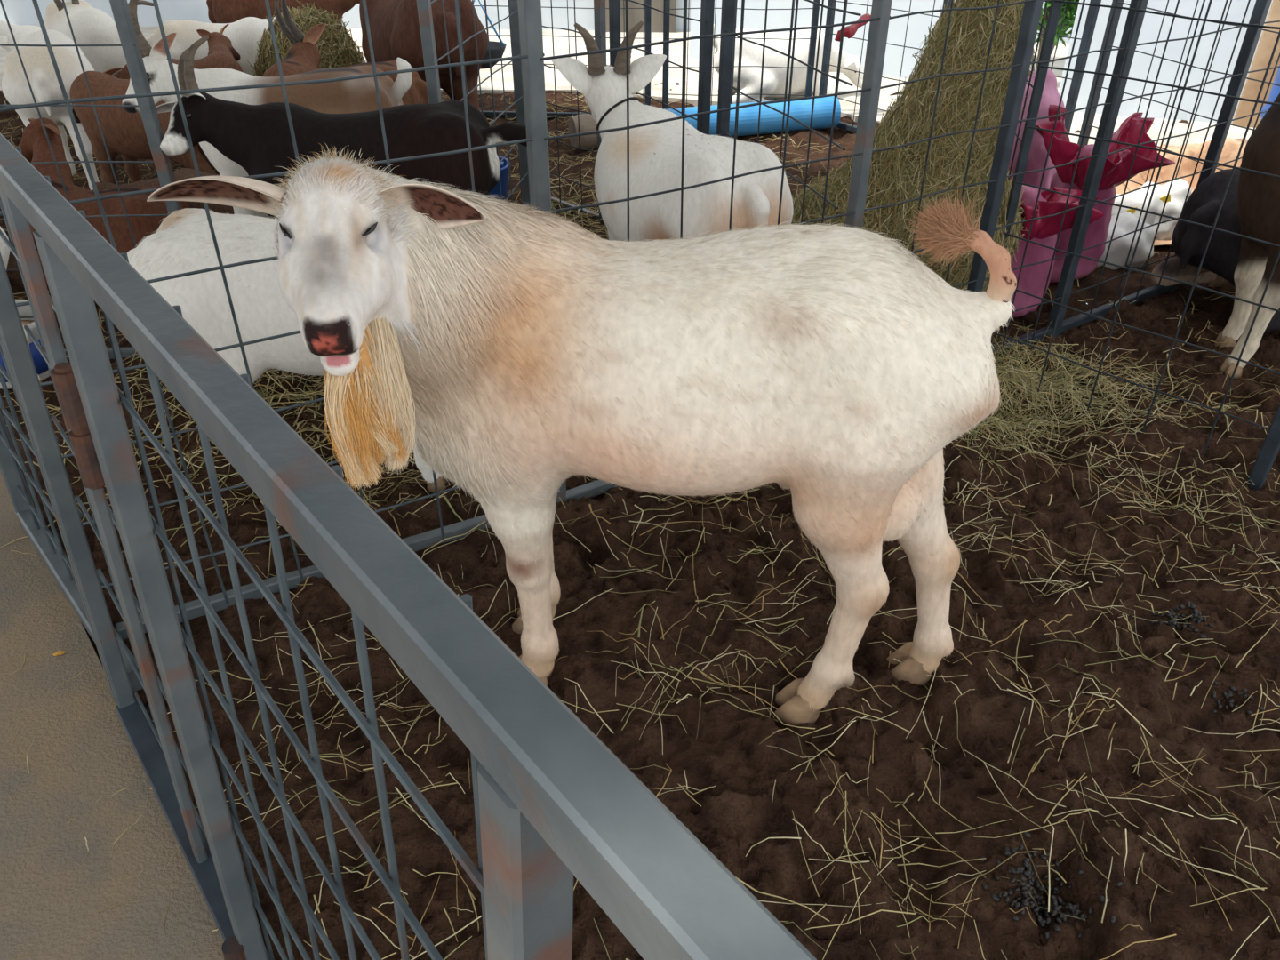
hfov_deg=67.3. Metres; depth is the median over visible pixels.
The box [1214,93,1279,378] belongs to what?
goat
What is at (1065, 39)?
wall
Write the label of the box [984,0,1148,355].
metal fence
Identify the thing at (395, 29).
goat
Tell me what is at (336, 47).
heap
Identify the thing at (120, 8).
metal fence
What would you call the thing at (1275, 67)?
metal fence
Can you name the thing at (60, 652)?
dead leaf
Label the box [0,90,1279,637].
straw
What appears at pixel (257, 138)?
goat
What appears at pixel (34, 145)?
goat
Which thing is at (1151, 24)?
wall
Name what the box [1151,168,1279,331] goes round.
goat
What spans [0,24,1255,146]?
ground
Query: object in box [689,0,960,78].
wall
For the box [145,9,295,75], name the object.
goat
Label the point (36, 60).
goat
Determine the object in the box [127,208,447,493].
goat
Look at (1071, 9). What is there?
shrub
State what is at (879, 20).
metal fence
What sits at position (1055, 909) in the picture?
droppings
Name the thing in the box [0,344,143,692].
base rail
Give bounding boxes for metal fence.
[0,0,182,359]
[0,0,566,639]
[0,133,816,959]
[416,0,530,208]
[440,0,651,118]
[539,0,892,501]
[542,0,606,223]
[608,0,714,135]
[663,0,820,109]
[716,0,861,222]
[818,0,1101,132]
[864,0,1043,292]
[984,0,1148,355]
[988,0,1063,275]
[992,0,1279,489]
[1059,0,1271,333]
[1077,0,1279,185]
[1176,20,1279,287]
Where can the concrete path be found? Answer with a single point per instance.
(43, 849)
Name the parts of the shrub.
stem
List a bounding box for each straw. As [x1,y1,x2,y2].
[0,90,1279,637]
[0,550,218,959]
[106,292,1279,959]
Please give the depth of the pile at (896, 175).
2.91 m
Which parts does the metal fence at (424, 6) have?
post, post, rail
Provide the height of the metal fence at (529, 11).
1.380 m
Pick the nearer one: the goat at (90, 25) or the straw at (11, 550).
the straw at (11, 550)
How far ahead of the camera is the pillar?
5.30 m
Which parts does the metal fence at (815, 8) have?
post, post, post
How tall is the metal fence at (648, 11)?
1.230 m
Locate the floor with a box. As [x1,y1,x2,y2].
[0,82,1279,959]
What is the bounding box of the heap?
[247,0,365,76]
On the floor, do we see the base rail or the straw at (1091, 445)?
the straw at (1091, 445)
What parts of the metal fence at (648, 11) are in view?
rail, post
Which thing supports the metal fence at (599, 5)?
on the floor
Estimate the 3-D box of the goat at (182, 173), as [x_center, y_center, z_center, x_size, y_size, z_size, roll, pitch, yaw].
[-1.758,-1.089,3.857,0.847,0.310,0.338,3,34,4]
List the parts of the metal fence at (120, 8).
rail, post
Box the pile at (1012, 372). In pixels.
[952,320,1279,468]
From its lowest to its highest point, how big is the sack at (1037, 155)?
0.681 m
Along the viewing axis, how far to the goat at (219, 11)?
5.44 m
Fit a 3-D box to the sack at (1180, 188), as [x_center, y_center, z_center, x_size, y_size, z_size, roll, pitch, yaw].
[2.056,-1.098,3.920,0.402,0.249,0.210,0,34,0]
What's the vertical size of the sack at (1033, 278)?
0.477 m
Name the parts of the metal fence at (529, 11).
rail, post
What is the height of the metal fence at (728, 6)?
1.380 m
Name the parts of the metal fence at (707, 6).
post, post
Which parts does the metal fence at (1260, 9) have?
rail, post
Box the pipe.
[568,96,840,151]
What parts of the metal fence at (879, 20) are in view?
rail, post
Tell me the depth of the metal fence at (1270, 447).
2.44 m
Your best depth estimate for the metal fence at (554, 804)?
0.60 m
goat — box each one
[0,20,40,51]
[0,29,100,190]
[0,226,39,382]
[17,117,188,287]
[44,0,126,76]
[69,67,219,184]
[92,168,270,217]
[113,24,243,173]
[121,0,411,218]
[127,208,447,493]
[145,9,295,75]
[146,143,1016,726]
[155,35,549,218]
[206,0,359,28]
[263,0,428,104]
[359,0,487,110]
[551,20,794,241]
[712,24,863,103]
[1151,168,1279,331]
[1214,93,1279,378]
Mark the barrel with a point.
(1275, 91)
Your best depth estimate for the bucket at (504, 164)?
4.34 m
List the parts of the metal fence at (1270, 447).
post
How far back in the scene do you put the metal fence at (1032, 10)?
2.56 m
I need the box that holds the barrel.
[1258,64,1279,120]
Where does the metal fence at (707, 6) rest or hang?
on the floor
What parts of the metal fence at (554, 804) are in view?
post, post, post, post, rail, post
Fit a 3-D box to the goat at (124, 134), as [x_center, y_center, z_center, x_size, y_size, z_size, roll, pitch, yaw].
[-2.146,-1.431,4.100,0.935,0.608,0.391,16,37,22]
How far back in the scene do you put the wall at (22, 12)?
8.19 m
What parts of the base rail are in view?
post, rail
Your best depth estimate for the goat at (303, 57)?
3.91 m
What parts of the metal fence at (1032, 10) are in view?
post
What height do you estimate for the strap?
0.048 m
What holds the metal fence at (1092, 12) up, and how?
on the floor
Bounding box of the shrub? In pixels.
[1020,0,1079,71]
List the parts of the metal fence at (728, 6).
post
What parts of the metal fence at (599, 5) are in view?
rail, post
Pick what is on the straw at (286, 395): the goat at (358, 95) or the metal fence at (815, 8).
the goat at (358, 95)
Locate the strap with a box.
[834,13,870,41]
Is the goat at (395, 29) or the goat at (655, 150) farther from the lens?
the goat at (395, 29)
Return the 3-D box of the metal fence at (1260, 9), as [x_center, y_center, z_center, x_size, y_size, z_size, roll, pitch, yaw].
[1.679,-1.146,3.032,0.727,1.380,0.034,-21,39,-28]
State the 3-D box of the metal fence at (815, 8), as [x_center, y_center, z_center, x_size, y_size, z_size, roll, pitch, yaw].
[0.561,-2.595,5.323,0.861,1.230,0.034,0,34,1]
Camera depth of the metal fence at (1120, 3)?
4.05 m
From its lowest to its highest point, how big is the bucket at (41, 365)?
0.190 m
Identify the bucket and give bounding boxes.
[0,300,50,389]
[473,0,506,69]
[485,155,509,199]
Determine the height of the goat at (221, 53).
0.616 m
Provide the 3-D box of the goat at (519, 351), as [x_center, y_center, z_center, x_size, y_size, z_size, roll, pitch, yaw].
[-0.031,-0.043,1.635,1.264,1.066,0.597,-8,35,-11]
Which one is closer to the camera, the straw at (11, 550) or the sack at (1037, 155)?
the straw at (11, 550)
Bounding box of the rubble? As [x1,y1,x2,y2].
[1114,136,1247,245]
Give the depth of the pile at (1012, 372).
2.86 m
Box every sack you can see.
[1007,68,1064,192]
[1008,178,1103,318]
[1035,104,1175,282]
[1096,212,1154,270]
[1111,178,1191,245]
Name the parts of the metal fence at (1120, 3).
post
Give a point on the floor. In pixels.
(738, 813)
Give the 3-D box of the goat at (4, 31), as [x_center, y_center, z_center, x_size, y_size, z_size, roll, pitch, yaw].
[-3.615,-2.639,5.985,1.034,0.512,0.463,-3,34,-4]
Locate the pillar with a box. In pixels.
[1232,0,1279,127]
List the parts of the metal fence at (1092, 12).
post, rail, post, post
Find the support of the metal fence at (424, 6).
on the floor
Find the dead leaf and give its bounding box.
[52,650,65,655]
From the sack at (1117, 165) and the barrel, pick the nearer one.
the sack at (1117, 165)
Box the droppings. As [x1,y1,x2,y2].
[980,600,1264,938]
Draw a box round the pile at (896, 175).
[791,0,1044,291]
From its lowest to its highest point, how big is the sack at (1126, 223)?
0.182 m
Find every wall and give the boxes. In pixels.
[0,0,690,31]
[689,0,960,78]
[1035,1,1074,43]
[1058,0,1272,123]
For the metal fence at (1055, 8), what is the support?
on the floor
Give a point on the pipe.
(771, 120)
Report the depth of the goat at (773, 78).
5.79 m
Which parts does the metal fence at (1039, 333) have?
rail, post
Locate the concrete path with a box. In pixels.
[0,470,224,959]

